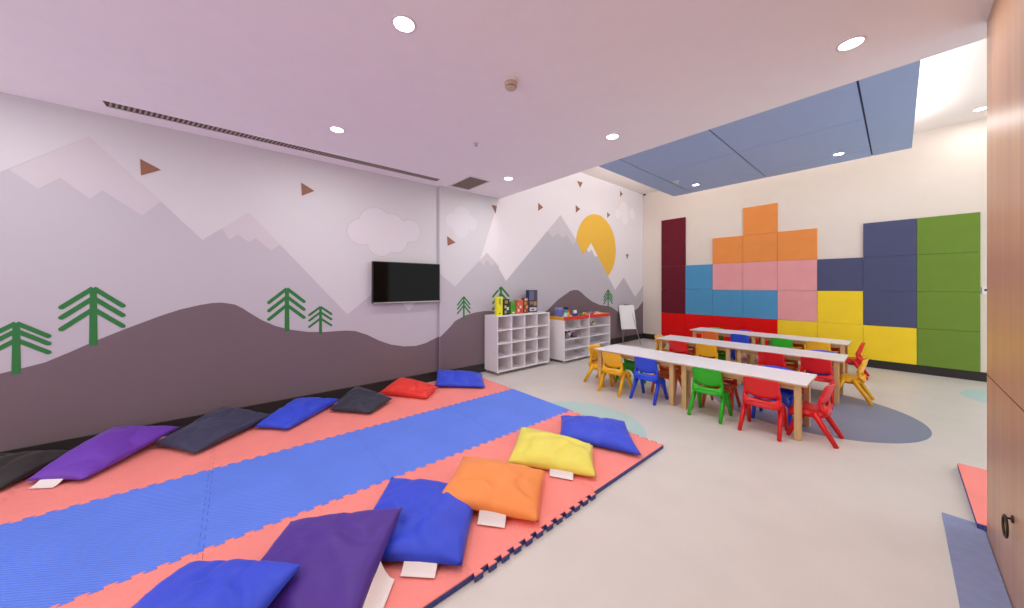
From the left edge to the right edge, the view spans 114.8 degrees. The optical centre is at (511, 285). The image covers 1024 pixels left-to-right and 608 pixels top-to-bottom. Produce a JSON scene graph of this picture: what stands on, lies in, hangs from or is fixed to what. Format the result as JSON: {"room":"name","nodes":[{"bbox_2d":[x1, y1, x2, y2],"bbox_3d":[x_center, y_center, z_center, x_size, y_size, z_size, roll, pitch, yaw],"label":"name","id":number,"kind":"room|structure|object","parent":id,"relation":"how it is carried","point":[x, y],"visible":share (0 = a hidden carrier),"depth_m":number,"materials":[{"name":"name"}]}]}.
{"room":"children's room","nodes":[
{"label":"children's room","id":0,"kind":"room"},
{"bbox_2d":[0,92,642,451],"bbox_3d":[-1.048,-0.540,5.130,12.239,3.940,0.155,0,0,-40],"label":"wall","id":1,"kind":"structure","parent":0,"point":[150,274],"depth_m":3.33,"materials":[{"name":"grey paint"}]},
{"bbox_2d":[0,371,436,453],"bbox_3d":[-3.391,1.361,3.039,5.959,0.139,0.012,0,0,-40],"label":"baseboard","id":2,"kind":"structure","parent":1,"relation":"attached to","point":[270,407],"depth_m":3.58,"materials":[{"name":"grey"}]},
{"bbox_2d":[372,261,439,303],"bbox_3d":[-1.475,-0.047,4.619,0.974,0.560,0.081,0,0,-40],"label":"television","id":3,"kind":"object","parent":1,"relation":"attached to","point":[392,282],"visible":1,"depth_m":4.55,"materials":[{"name":"black plastic"}]},
{"bbox_2d":[438,186,498,369],"bbox_3d":[-0.690,-0.040,5.335,1.133,2.940,0.105,0,0,-40],"label":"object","id":4,"kind":"structure","parent":1,"relation":"attached to","point":[468,223],"depth_m":5.23,"materials":[{"name":"grey paint"}]},
{"bbox_2d":[451,363,488,372],"bbox_3d":[-0.654,1.361,5.295,1.132,0.139,0.012,0,0,-40],"label":"baseboard","id":5,"kind":"structure","parent":1,"relation":"attached to","point":[479,368],"depth_m":5.34,"materials":[{"name":"black"}]},
{"bbox_2d":[610,333,642,344],"bbox_3d":[1.670,1.361,7.332,5.046,0.139,0.012,0,0,-40],"label":"baseboard","id":6,"kind":"structure","parent":1,"relation":"attached to","point":[631,337],"depth_m":8.40,"materials":[{"name":"black"}]},
{"bbox_2d":[0,0,993,198],"bbox_3d":[-0.659,-2.060,0.698,7.097,1.100,7.517,0,0,-40],"label":"ceiling","id":7,"kind":"structure","parent":0,"point":[651,74],"depth_m":2.25,"materials":[{"name":"paint"}]},
{"bbox_2d":[99,98,440,181],"bbox_3d":[-2.206,-1.508,3.682,3.060,0.007,0.150,0,0,-40],"label":"ceiling vent","id":8,"kind":"object","parent":7,"relation":"in","point":[109,104],"visible":1,"depth_m":3.29,"materials":[{"name":"metal"}]},
{"bbox_2d":[329,126,344,132],"bbox_3d":[-1.688,-1.508,3.159,0.140,0.005,0.140,0,0,-40],"label":"recessed light","id":9,"kind":"object","parent":7,"relation":"in","point":[336,129],"visible":1,"depth_m":3.15,"materials":[{"name":"white"}]},
{"bbox_2d":[391,14,416,33],"bbox_3d":[-0.622,-1.508,1.887,0.140,0.005,0.140,0,0,-40],"label":"recessed light","id":10,"kind":"object","parent":7,"relation":"in","point":[402,23],"visible":1,"depth_m":1.88,"materials":[{"name":"white"}]},
{"bbox_2d":[448,175,491,190],"bbox_3d":[-0.627,-1.506,4.812,0.380,0.009,0.600,0,0,-40],"label":"ceiling vent","id":11,"kind":"object","parent":7,"relation":"in","point":[470,182],"visible":1,"depth_m":4.80,"materials":[{"name":"white metal"}]},
{"bbox_2d":[504,76,517,91],"bbox_3d":[-0.007,-1.479,2.411,0.110,0.062,0.110,0,0,-40],"label":"smoke detector","id":12,"kind":"object","parent":7,"relation":"attached to","point":[510,82],"visible":1,"depth_m":2.38,"materials":[{"name":"white plastic"}]},
{"bbox_2d":[835,35,866,51],"bbox_3d":[2.111,-1.508,2.038,0.140,0.005,0.140,0,0,-40],"label":"recessed light","id":13,"kind":"object","parent":7,"relation":"in","point":[851,43],"visible":1,"depth_m":2.04,"materials":[{"name":"white"}]},
{"bbox_2d":[162,338,986,607],"bbox_3d":[1.339,1.480,2.393,12.339,0.100,7.517,0,0,-40],"label":"floor","id":14,"kind":"structure","parent":0,"point":[723,515],"depth_m":2.10,"materials":[{"name":"plastic"}]},
{"bbox_2d":[0,378,662,607],"bbox_3d":[-1.568,1.413,2.405,5.050,0.034,3.063,0,0,-40],"label":"floor mat","id":15,"kind":"object","parent":14,"relation":"on","point":[52,558],"depth_m":2.18,"materials":[{"name":"blue rubber"}]},
{"bbox_2d":[0,450,69,488],"bbox_3d":[-3.724,1.320,2.371,0.530,0.149,0.450,0,0,-6],"label":"floor cushion","id":16,"kind":"object","parent":15,"relation":"on","point":[14,467],"visible":0.92,"depth_m":2.38,"materials":[{"name":"black fabric"}]},
{"bbox_2d":[26,426,180,488],"bbox_3d":[-3.255,1.298,2.632,0.436,0.179,0.773,0,0,-3],"label":"floor cushion","id":17,"kind":"object","parent":15,"relation":"on","point":[107,448],"visible":1,"depth_m":2.50,"materials":[{"name":"purple fabric"}]},
{"bbox_2d":[154,406,269,452],"bbox_3d":[-2.777,1.302,3.072,0.510,0.175,0.738,0,0,9],"label":"floor cushion","id":18,"kind":"object","parent":15,"relation":"on","point":[221,423],"visible":1,"depth_m":2.95,"materials":[{"name":"black fabric"}]},
{"bbox_2d":[131,559,301,607],"bbox_3d":[-1.260,1.285,1.344,0.634,0.161,0.371,0,0,8],"label":"floor cushion","id":19,"kind":"object","parent":15,"relation":"on","point":[234,583],"visible":1,"depth_m":1.34,"materials":[{"name":"blue fabric"}]},
{"bbox_2d":[255,397,339,428],"bbox_3d":[-2.277,1.324,3.535,0.391,0.141,0.795,0,0,8],"label":"floor cushion","id":20,"kind":"object","parent":15,"relation":"on","point":[298,410],"visible":1,"depth_m":3.37,"materials":[{"name":"blue fabric"}]},
{"bbox_2d":[260,507,402,607],"bbox_3d":[-0.901,1.308,1.544,0.705,0.168,0.601,0,0,1],"label":"floor cushion","id":21,"kind":"object","parent":15,"relation":"on","point":[340,555],"visible":0.8,"depth_m":1.52,"materials":[{"name":"fabric"}]},
{"bbox_2d":[330,386,391,412],"bbox_3d":[-1.738,1.317,3.837,0.588,0.155,0.558,0,0,10],"label":"floor cushion","id":22,"kind":"object","parent":15,"relation":"on","point":[358,399],"visible":1,"depth_m":3.68,"materials":[{"name":"fabric"}]},
{"bbox_2d":[379,377,437,397],"bbox_3d":[-1.314,1.311,4.250,0.694,0.166,0.383,0,0,14],"label":"floor cushion","id":23,"kind":"object","parent":15,"relation":"on","point":[407,387],"visible":1,"depth_m":4.13,"materials":[{"name":"red fabric"}]},
{"bbox_2d":[373,478,473,577],"bbox_3d":[-0.546,1.332,1.923,0.639,0.125,0.718,0,0,3],"label":"floor cushion","id":24,"kind":"object","parent":15,"relation":"on","point":[432,526],"visible":0.77,"depth_m":1.77,"materials":[{"name":"blue fabric"}]},
{"bbox_2d":[435,370,484,386],"bbox_3d":[-0.743,1.310,4.651,0.682,0.160,0.597,0,0,-10],"label":"floor cushion","id":25,"kind":"object","parent":15,"relation":"on","point":[445,378],"visible":1,"depth_m":4.55,"materials":[{"name":"blue fabric"}]},
{"bbox_2d":[442,456,545,527],"bbox_3d":[-0.116,1.320,2.199,0.644,0.148,0.608,0,0,10],"label":"floor cushion","id":26,"kind":"object","parent":15,"relation":"on","point":[497,489],"visible":0.95,"depth_m":2.06,"materials":[{"name":"orange fabric"}]},
{"bbox_2d":[507,427,596,479],"bbox_3d":[0.340,1.328,2.714,0.675,0.132,0.698,0,0,12],"label":"floor cushion","id":27,"kind":"object","parent":15,"relation":"on","point":[564,456],"visible":0.98,"depth_m":2.54,"materials":[{"name":"yellow fabric"}]},
{"bbox_2d":[560,415,641,455],"bbox_3d":[0.776,1.326,3.013,0.701,0.137,0.614,0,0,13],"label":"floor cushion","id":28,"kind":"object","parent":15,"relation":"on","point":[608,433],"visible":0.94,"depth_m":2.92,"materials":[{"name":"blue fabric"}]},
{"bbox_2d":[485,311,549,375],"bbox_3d":[0.114,0.955,5.699,1.202,0.950,0.345,0,0,-40],"label":"cubby shelf","id":29,"kind":"object","parent":14,"relation":"on","point":[521,340],"visible":0.97,"depth_m":5.62,"materials":[{"name":"white wood"}]},
{"bbox_2d":[495,297,502,315],"bbox_3d":[-0.214,0.328,5.285,0.125,0.305,0.052,0,0,-40],"label":"book","id":30,"kind":"object","parent":29,"relation":"on","point":[498,300],"visible":1,"depth_m":5.26,"materials":[{"name":"yellow paper"}]},
{"bbox_2d":[503,299,508,314],"bbox_3d":[-0.121,0.349,5.462,0.132,0.262,0.092,0,0,-40],"label":"book","id":31,"kind":"object","parent":29,"relation":"on","point":[505,301],"visible":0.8,"depth_m":5.42,"materials":[{"name":"black paper"}]},
{"bbox_2d":[509,301,514,313],"bbox_3d":[0.002,0.372,5.600,0.097,0.215,0.061,0,0,-40],"label":"book","id":32,"kind":"object","parent":29,"relation":"on","point":[511,303],"visible":0.81,"depth_m":5.58,"materials":[{"name":"green paper"}]},
{"bbox_2d":[514,300,522,313],"bbox_3d":[0.117,0.362,5.737,0.156,0.235,0.062,0,0,-40],"label":"book","id":33,"kind":"object","parent":29,"relation":"on","point":[518,303],"visible":0.9,"depth_m":5.70,"materials":[{"name":"red paper"}]},
{"bbox_2d":[521,298,527,312],"bbox_3d":[0.230,0.345,5.832,0.110,0.270,0.062,0,0,-40],"label":"book","id":34,"kind":"object","parent":29,"relation":"on","point":[525,300],"visible":0.85,"depth_m":5.80,"materials":[{"name":"brown paper"}]},
{"bbox_2d":[526,290,536,312],"bbox_3d":[0.361,0.278,5.996,0.217,0.405,0.082,0,0,-40],"label":"book","id":35,"kind":"object","parent":29,"relation":"on","point":[531,295],"visible":0.9,"depth_m":5.95,"materials":[{"name":"blue paper"}]},
{"bbox_2d":[550,312,609,363],"bbox_3d":[1.402,1.000,6.610,1.482,0.859,0.372,0,0,-40],"label":"shelf","id":36,"kind":"object","parent":14,"relation":"on","point":[563,349],"visible":0.77,"depth_m":6.50,"materials":[{"name":"white wood"}]},
{"bbox_2d":[550,312,609,320],"bbox_3d":[1.401,0.604,6.611,1.482,0.062,0.371,0,0,-40],"label":"tray","id":37,"kind":"object","parent":36,"relation":"on","point":[605,315],"depth_m":6.38,"materials":[{"name":"red plastic"}]},
{"bbox_2d":[583,344,616,386],"bbox_3d":[1.306,1.163,4.860,0.338,0.546,0.365,0,0,-40],"label":"chair","id":38,"kind":"object","parent":14,"relation":"on","point":[593,362],"visible":0.62,"depth_m":4.84,"materials":[{"name":"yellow plastic"}]},
{"bbox_2d":[597,352,631,396],"bbox_3d":[1.399,1.163,4.432,0.365,0.546,0.338,0,0,-40],"label":"chair","id":39,"kind":"object","parent":14,"relation":"on","point":[609,359],"visible":0.98,"depth_m":4.36,"materials":[{"name":"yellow plastic"}]},
{"bbox_2d":[619,304,640,344],"bbox_3d":[2.880,0.936,8.087,0.458,0.985,0.377,0,0,-10],"label":"easel","id":40,"kind":"object","parent":14,"relation":"on","point":[627,313],"visible":1,"depth_m":8.10,"materials":[{"name":"white laminate"}]},
{"bbox_2d":[616,358,645,382],"bbox_3d":[1.753,1.177,4.844,0.345,0.516,0.320,0,0,-40],"label":"chair","id":41,"kind":"object","parent":14,"relation":"on","point":[628,364],"visible":0.4,"depth_m":4.81,"materials":[{"name":"green plastic"}]},
{"bbox_2d":[594,344,694,405],"bbox_3d":[1.772,1.165,4.458,0.570,0.530,1.146,0,0,-40],"label":"table","id":42,"kind":"object","parent":14,"relation":"on","point":[664,358],"visible":0.81,"depth_m":4.30,"materials":[{"name":"white laminate"}]},
{"bbox_2d":[629,357,668,405],"bbox_3d":[1.730,1.163,4.143,0.365,0.546,0.338,0,0,-40],"label":"chair","id":43,"kind":"object","parent":14,"relation":"on","point":[645,365],"visible":1,"depth_m":4.07,"materials":[{"name":"blue plastic"}]},
{"bbox_2d":[654,335,674,352],"bbox_3d":[2.721,1.163,5.851,0.338,0.546,0.365,0,0,-40],"label":"chair","id":44,"kind":"object","parent":14,"relation":"on","point":[655,336],"visible":0.37,"depth_m":5.86,"materials":[{"name":"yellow plastic"}]},
{"bbox_2d":[650,365,681,397],"bbox_3d":[2.088,1.177,4.381,0.345,0.516,0.320,0,0,-40],"label":"chair","id":45,"kind":"object","parent":14,"relation":"on","point":[664,372],"visible":0.44,"depth_m":4.33,"materials":[{"name":"orange plastic"}]},
{"bbox_2d":[666,340,688,367],"bbox_3d":[2.769,1.163,5.391,0.365,0.546,0.338,0,0,-40],"label":"chair","id":46,"kind":"object","parent":14,"relation":"on","point":[676,346],"visible":0.42,"depth_m":5.30,"materials":[{"name":"red plastic"}]},
{"bbox_2d":[656,335,742,379],"bbox_3d":[3.074,1.165,5.412,0.570,0.530,1.146,0,0,-40],"label":"table","id":47,"kind":"object","parent":14,"relation":"on","point":[727,346],"visible":0.57,"depth_m":5.31,"materials":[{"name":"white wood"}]},
{"bbox_2d":[692,344,723,378],"bbox_3d":[3.041,1.163,5.071,0.365,0.546,0.338,0,0,-40],"label":"chair","id":48,"kind":"object","parent":14,"relation":"on","point":[704,350],"visible":0.43,"depth_m":4.99,"materials":[{"name":"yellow plastic"}]},
{"bbox_2d":[687,367,732,423],"bbox_3d":[2.187,1.163,3.619,0.365,0.546,0.338,0,0,-40],"label":"chair","id":49,"kind":"object","parent":14,"relation":"on","point":[707,377],"visible":1,"depth_m":3.55,"materials":[{"name":"green plastic"}]},
{"bbox_2d":[699,331,722,356],"bbox_3d":[3.960,1.163,6.507,0.365,0.546,0.338,0,0,-40],"label":"chair","id":50,"kind":"object","parent":14,"relation":"on","point":[705,334],"visible":0.25,"depth_m":6.42,"materials":[{"name":"orange plastic"}]},
{"bbox_2d":[703,350,725,360],"bbox_3d":[3.338,1.177,5.388,0.345,0.516,0.320,0,0,-40],"label":"chair","id":51,"kind":"object","parent":14,"relation":"on","point":[720,356],"visible":0.25,"depth_m":5.34,"materials":[{"name":"green plastic"}]},
{"bbox_2d":[702,377,741,412],"bbox_3d":[2.491,1.177,3.897,0.345,0.516,0.320,0,0,-40],"label":"chair","id":52,"kind":"object","parent":14,"relation":"on","point":[730,386],"visible":0.28,"depth_m":3.83,"materials":[{"name":"orange plastic"}]},
{"bbox_2d":[690,327,763,364],"bbox_3d":[4.266,1.165,6.518,0.570,0.530,1.146,0,0,-40],"label":"table","id":53,"kind":"object","parent":14,"relation":"on","point":[721,332],"visible":0.6,"depth_m":6.33,"materials":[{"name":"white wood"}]},
{"bbox_2d":[730,334,751,359],"bbox_3d":[4.284,1.163,6.125,0.365,0.546,0.338,0,0,-40],"label":"chair","id":54,"kind":"object","parent":14,"relation":"on","point":[739,338],"visible":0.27,"depth_m":6.06,"materials":[{"name":"blue plastic"}]},
{"bbox_2d":[676,356,816,440],"bbox_3d":[2.514,1.165,3.583,0.570,0.530,1.146,0,0,-40],"label":"table","id":55,"kind":"object","parent":14,"relation":"on","point":[794,380],"visible":0.92,"depth_m":3.38,"materials":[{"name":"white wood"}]},
{"bbox_2d":[738,376,788,441],"bbox_3d":[2.482,1.163,3.233,0.365,0.546,0.338,0,0,-40],"label":"chair","id":56,"kind":"object","parent":14,"relation":"on","point":[761,388],"visible":1,"depth_m":3.16,"materials":[{"name":"red plastic"}]},
{"bbox_2d":[758,351,785,367],"bbox_3d":[3.555,1.163,4.465,0.365,0.546,0.338,0,0,-40],"label":"chair","id":57,"kind":"object","parent":14,"relation":"on","point":[765,358],"visible":0.31,"depth_m":4.38,"materials":[{"name":"red plastic"}]},
{"bbox_2d":[751,365,793,424],"bbox_3d":[2.830,1.163,3.529,0.365,0.546,0.338,0,0,-40],"label":"chair","id":58,"kind":"object","parent":14,"relation":"on","point":[787,395],"visible":0.23,"depth_m":3.46,"materials":[{"name":"blue plastic"}]},
{"bbox_2d":[771,338,794,363],"bbox_3d":[4.678,1.163,5.660,0.365,0.546,0.338,0,0,-40],"label":"chair","id":59,"kind":"object","parent":14,"relation":"on","point":[777,342],"visible":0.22,"depth_m":5.57,"materials":[{"name":"green plastic"}]},
{"bbox_2d":[733,343,848,403],"bbox_3d":[3.816,1.165,4.537,0.570,0.530,1.146,0,0,-40],"label":"table","id":60,"kind":"object","parent":14,"relation":"on","point":[838,360],"visible":0.85,"depth_m":4.36,"materials":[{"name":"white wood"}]},
{"bbox_2d":[785,359,798,371],"bbox_3d":[3.921,1.177,4.716,0.345,0.516,0.320,0,0,-40],"label":"chair","id":61,"kind":"object","parent":14,"relation":"on","point":[794,367],"visible":0.27,"depth_m":4.68,"materials":[{"name":"orange plastic"}]},
{"bbox_2d":[758,333,851,372],"bbox_3d":[5.009,1.165,5.643,0.570,0.530,1.146,0,0,-40],"label":"table","id":62,"kind":"object","parent":14,"relation":"on","point":[843,345],"visible":0.73,"depth_m":5.50,"materials":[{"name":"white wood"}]},
{"bbox_2d":[786,381,843,448],"bbox_3d":[2.872,1.163,3.107,0.338,0.546,0.365,0,0,-38],"label":"chair","id":63,"kind":"object","parent":14,"relation":"on","point":[818,411],"visible":0.91,"depth_m":3.00,"materials":[{"name":"red plastic"}]},
{"bbox_2d":[800,357,833,405],"bbox_3d":[3.843,1.163,4.125,0.365,0.546,0.338,0,0,-40],"label":"chair","id":64,"kind":"object","parent":14,"relation":"on","point":[813,365],"visible":0.65,"depth_m":4.02,"materials":[{"name":"red plastic"}]},
{"bbox_2d":[804,341,832,372],"bbox_3d":[4.976,1.163,5.309,0.365,0.546,0.338,0,0,-40],"label":"chair","id":65,"kind":"object","parent":14,"relation":"on","point":[810,345],"visible":0.24,"depth_m":5.23,"materials":[{"name":"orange plastic"}]},
{"bbox_2d":[839,357,874,405],"bbox_3d":[4.310,1.163,4.140,0.338,0.546,0.365,0,0,-40],"label":"chair","id":66,"kind":"object","parent":14,"relation":"on","point":[858,380],"visible":0.92,"depth_m":4.03,"materials":[{"name":"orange plastic"}]},
{"bbox_2d":[845,342,869,379],"bbox_3d":[5.416,1.163,5.209,0.338,0.546,0.365,0,0,-40],"label":"chair","id":67,"kind":"object","parent":14,"relation":"on","point":[858,359],"visible":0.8,"depth_m":5.08,"materials":[{"name":"red plastic"}]},
{"bbox_2d":[957,463,986,530],"bbox_3d":[3.307,1.401,1.999,1.000,0.034,0.629,0,0,-40],"label":"floor mat","id":68,"kind":"object","parent":14,"relation":"on","point":[974,479],"depth_m":2.22,"materials":[{"name":"rubber"}]},
{"bbox_2d":[942,512,1011,607],"bbox_3d":[2.217,1.424,1.549,1.385,0.012,0.149,0,0,-40],"label":"floor mat","id":69,"kind":"object","parent":14,"relation":"on","point":[979,583],"visible":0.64,"depth_m":1.66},
{"bbox_2d":[582,38,986,193],"bbox_3d":[4.046,-2.560,4.689,5.241,0.100,7.517,0,0,-40],"label":"ceiling","id":70,"kind":"structure","parent":0,"point":[952,84],"depth_m":4.25,"materials":[{"name":"white paint"}]},
{"bbox_2d":[599,60,920,195],"bbox_3d":[3.489,-2.290,5.069,3.620,0.440,3.487,0,0,-40],"label":"ceiling panel","id":71,"kind":"object","parent":70,"relation":"hanging from","point":[873,115],"visible":0.65,"depth_m":4.69,"materials":[{"name":"blue"}]},
{"bbox_2d":[643,117,986,372],"bbox_3d":[5.949,-0.540,6.303,0.150,3.940,7.517,0,0,-40],"label":"wall","id":72,"kind":"structure","parent":0,"point":[944,171],"depth_m":6.01,"materials":[{"name":"beige paint"}]},
{"bbox_2d":[661,312,685,335],"bbox_3d":[4.106,0.991,8.335,0.032,0.597,0.597,0,0,-40],"label":"wall panel","id":73,"kind":"object","parent":72,"relation":"attached to","point":[671,323],"visible":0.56,"depth_m":8.32,"materials":[{"name":"red fabric"}]},
{"bbox_2d":[661,290,685,313],"bbox_3d":[4.106,0.391,8.335,0.032,0.597,0.597,0,0,-40],"label":"wall panel","id":74,"kind":"object","parent":72,"relation":"attached to","point":[672,301],"visible":1,"depth_m":8.32,"materials":[{"name":"red fabric"}]},
{"bbox_2d":[661,266,685,289],"bbox_3d":[4.106,-0.209,8.335,0.032,0.597,0.597,0,0,-40],"label":"wall panel","id":75,"kind":"object","parent":72,"relation":"attached to","point":[672,277],"visible":1,"depth_m":8.32,"materials":[{"name":"red fabric"}]},
{"bbox_2d":[661,241,685,265],"bbox_3d":[4.106,-0.809,8.335,0.032,0.597,0.597,0,0,-40],"label":"wall panel","id":76,"kind":"object","parent":72,"relation":"attached to","point":[672,254],"visible":1,"depth_m":8.32,"materials":[{"name":"red fabric"}]},
{"bbox_2d":[661,217,685,242],"bbox_3d":[4.106,-1.409,8.335,0.032,0.597,0.597,0,0,-40],"label":"wall panel","id":77,"kind":"object","parent":72,"relation":"attached to","point":[672,230],"visible":1,"depth_m":8.32,"materials":[{"name":"red fabric"}]},
{"bbox_2d":[686,314,712,337],"bbox_3d":[4.494,0.991,7.878,0.032,0.597,0.597,0,0,-40],"label":"wall panel","id":78,"kind":"object","parent":72,"relation":"attached to","point":[693,321],"visible":0.5,"depth_m":7.90,"materials":[{"name":"red fabric"}]},
{"bbox_2d":[686,290,712,314],"bbox_3d":[4.494,0.391,7.878,0.032,0.597,0.597,0,0,-40],"label":"wall panel","id":79,"kind":"object","parent":72,"relation":"attached to","point":[698,302],"visible":1,"depth_m":7.85,"materials":[{"name":"teal fabric"}]},
{"bbox_2d":[686,264,712,289],"bbox_3d":[4.494,-0.209,7.878,0.032,0.597,0.597,0,0,-40],"label":"wall panel","id":80,"kind":"object","parent":72,"relation":"attached to","point":[698,277],"visible":1,"depth_m":7.85,"materials":[{"name":"teal fabric"}]},
{"bbox_2d":[713,316,742,340],"bbox_3d":[4.882,0.991,7.420,0.032,0.597,0.597,0,0,-40],"label":"wall panel","id":81,"kind":"object","parent":72,"relation":"attached to","point":[724,322],"visible":0.46,"depth_m":7.41,"materials":[{"name":"red fabric"}]},
{"bbox_2d":[713,290,742,316],"bbox_3d":[4.882,0.391,7.420,0.032,0.597,0.597,0,0,-40],"label":"wall panel","id":82,"kind":"object","parent":72,"relation":"attached to","point":[729,303],"visible":1,"depth_m":7.39,"materials":[{"name":"teal fabric"}]},
{"bbox_2d":[713,263,742,289],"bbox_3d":[4.882,-0.209,7.420,0.032,0.597,0.597,0,0,-40],"label":"wall panel","id":83,"kind":"object","parent":72,"relation":"attached to","point":[729,276],"visible":1,"depth_m":7.39,"materials":[{"name":"pink fabric"}]},
{"bbox_2d":[713,236,742,263],"bbox_3d":[4.882,-0.809,7.420,0.032,0.597,0.597,0,0,-40],"label":"wall panel","id":84,"kind":"object","parent":72,"relation":"attached to","point":[726,250],"visible":1,"depth_m":7.39,"materials":[{"name":"orange fabric"}]},
{"bbox_2d":[743,318,777,345],"bbox_3d":[5.270,0.991,6.963,0.032,0.597,0.597,0,0,-40],"label":"wall panel","id":85,"kind":"object","parent":72,"relation":"attached to","point":[751,324],"visible":0.46,"depth_m":6.93,"materials":[{"name":"red fabric"}]},
{"bbox_2d":[743,290,777,318],"bbox_3d":[5.270,0.391,6.963,0.032,0.597,0.597,0,0,-40],"label":"wall panel","id":86,"kind":"object","parent":72,"relation":"attached to","point":[763,304],"visible":1,"depth_m":6.94,"materials":[{"name":"teal fabric"}]},
{"bbox_2d":[743,261,777,289],"bbox_3d":[5.270,-0.209,6.963,0.032,0.597,0.597,0,0,-40],"label":"wall panel","id":87,"kind":"object","parent":72,"relation":"attached to","point":[756,275],"visible":1,"depth_m":6.94,"materials":[{"name":"pink fabric"}]},
{"bbox_2d":[743,232,777,262],"bbox_3d":[5.270,-0.809,6.963,0.032,0.597,0.597,0,0,-40],"label":"wall panel","id":88,"kind":"object","parent":72,"relation":"attached to","point":[763,247],"visible":1,"depth_m":6.94,"materials":[{"name":"orange fabric"}]},
{"bbox_2d":[743,203,777,234],"bbox_3d":[5.270,-1.409,6.963,0.032,0.597,0.597,0,0,-40],"label":"wall panel","id":89,"kind":"object","parent":72,"relation":"attached to","point":[761,219],"visible":1,"depth_m":6.94,"materials":[{"name":"orange fabric"}]},
{"bbox_2d":[778,320,816,349],"bbox_3d":[5.658,0.991,6.505,0.032,0.597,0.597,0,0,-40],"label":"wall panel","id":90,"kind":"object","parent":72,"relation":"attached to","point":[785,327],"visible":0.51,"depth_m":6.47,"materials":[{"name":"yellow fabric"}]},
{"bbox_2d":[778,290,816,321],"bbox_3d":[5.658,0.391,6.505,0.032,0.597,0.597,0,0,-40],"label":"wall panel","id":91,"kind":"object","parent":72,"relation":"attached to","point":[792,305],"visible":1,"depth_m":6.48,"materials":[{"name":"pink fabric"}]},
{"bbox_2d":[778,260,816,290],"bbox_3d":[5.658,-0.209,6.505,0.032,0.597,0.597,0,0,-40],"label":"wall panel","id":92,"kind":"object","parent":72,"relation":"attached to","point":[799,275],"visible":1,"depth_m":6.47,"materials":[{"name":"pink fabric"}]},
{"bbox_2d":[778,228,816,260],"bbox_3d":[5.658,-0.809,6.505,0.032,0.597,0.597,0,0,-40],"label":"wall panel","id":93,"kind":"object","parent":72,"relation":"attached to","point":[796,244],"visible":1,"depth_m":6.48,"materials":[{"name":"orange fabric"}]},
{"bbox_2d":[643,333,986,381],"bbox_3d":[5.891,1.361,6.246,0.012,0.139,7.105,0,0,-40],"label":"baseboard","id":94,"kind":"structure","parent":72,"relation":"attached to","point":[936,371],"depth_m":5.30,"materials":[{"name":"grey"}]},
{"bbox_2d":[817,322,862,356],"bbox_3d":[6.046,0.991,6.048,0.032,0.597,0.597,0,0,-40],"label":"wall panel","id":95,"kind":"object","parent":72,"relation":"attached to","point":[852,332],"visible":0.56,"depth_m":5.99,"materials":[{"name":"yellow fabric"}]},
{"bbox_2d":[817,291,862,324],"bbox_3d":[6.046,0.391,6.048,0.032,0.597,0.597,0,0,-40],"label":"wall panel","id":96,"kind":"object","parent":72,"relation":"attached to","point":[843,307],"visible":1,"depth_m":6.03,"materials":[{"name":"yellow fabric"}]},
{"bbox_2d":[817,257,862,290],"bbox_3d":[6.046,-0.209,6.048,0.032,0.597,0.597,0,0,-40],"label":"wall panel","id":97,"kind":"object","parent":72,"relation":"attached to","point":[841,274],"visible":1,"depth_m":6.03,"materials":[{"name":"blue fabric"}]},
{"bbox_2d":[863,325,916,364],"bbox_3d":[6.434,0.991,5.590,0.032,0.597,0.597,0,0,-40],"label":"wall panel","id":98,"kind":"object","parent":72,"relation":"attached to","point":[883,343],"visible":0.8,"depth_m":5.57,"materials":[{"name":"yellow fabric"}]},
{"bbox_2d":[863,291,916,327],"bbox_3d":[6.434,0.391,5.590,0.032,0.597,0.597,0,0,-40],"label":"wall panel","id":99,"kind":"object","parent":72,"relation":"attached to","point":[880,308],"visible":1,"depth_m":5.57,"materials":[{"name":"blue fabric"}]},
{"bbox_2d":[863,255,916,290],"bbox_3d":[6.434,-0.209,5.590,0.032,0.597,0.597,0,0,-40],"label":"wall panel","id":100,"kind":"object","parent":72,"relation":"attached to","point":[885,273],"visible":1,"depth_m":5.57,"materials":[{"name":"blue fabric"}]},
{"bbox_2d":[863,218,916,256],"bbox_3d":[6.434,-0.809,5.590,0.032,0.597,0.597,0,0,-40],"label":"wall panel","id":101,"kind":"object","parent":72,"relation":"attached to","point":[896,237],"visible":1,"depth_m":5.57,"materials":[{"name":"blue fabric"}]},
{"bbox_2d":[917,328,979,371],"bbox_3d":[6.823,0.991,5.133,0.032,0.597,0.597,0,0,-40],"label":"wall panel","id":102,"kind":"object","parent":72,"relation":"attached to","point":[950,349],"visible":1,"depth_m":5.11,"materials":[{"name":"green fabric"}]},
{"bbox_2d":[917,292,979,331],"bbox_3d":[6.823,0.391,5.133,0.032,0.597,0.597,0,0,-40],"label":"wall panel","id":103,"kind":"object","parent":72,"relation":"attached to","point":[957,311],"visible":1,"depth_m":5.11,"materials":[{"name":"green fabric"}]},
{"bbox_2d":[917,252,979,291],"bbox_3d":[6.823,-0.209,5.133,0.032,0.597,0.597,0,0,-40],"label":"wall panel","id":104,"kind":"object","parent":72,"relation":"attached to","point":[951,272],"visible":1,"depth_m":5.11,"materials":[{"name":"green fabric"}]},
{"bbox_2d":[917,212,979,254],"bbox_3d":[6.823,-0.809,5.133,0.032,0.597,0.597,0,0,-40],"label":"wall panel","id":105,"kind":"object","parent":72,"relation":"attached to","point":[957,233],"visible":1,"depth_m":5.11,"materials":[{"name":"green fabric"}]},
{"bbox_2d":[987,0,1023,607],"bbox_3d":[0.143,-0.040,-0.414,6.883,2.940,0.161,0,0,-40],"label":"door","id":106,"kind":"structure","parent":0,"point":[1005,22],"depth_m":1.55,"materials":[{"name":"brown wood"}]},
{"bbox_2d":[1001,514,1013,538],"bbox_3d":[2.203,1.067,1.453,0.101,0.107,0.024,0,0,-40],"label":"door handle","id":107,"kind":"object","parent":106,"relation":"attached to","point":[1004,519],"visible":1,"depth_m":1.44,"materials":[{"name":"brown metal"}]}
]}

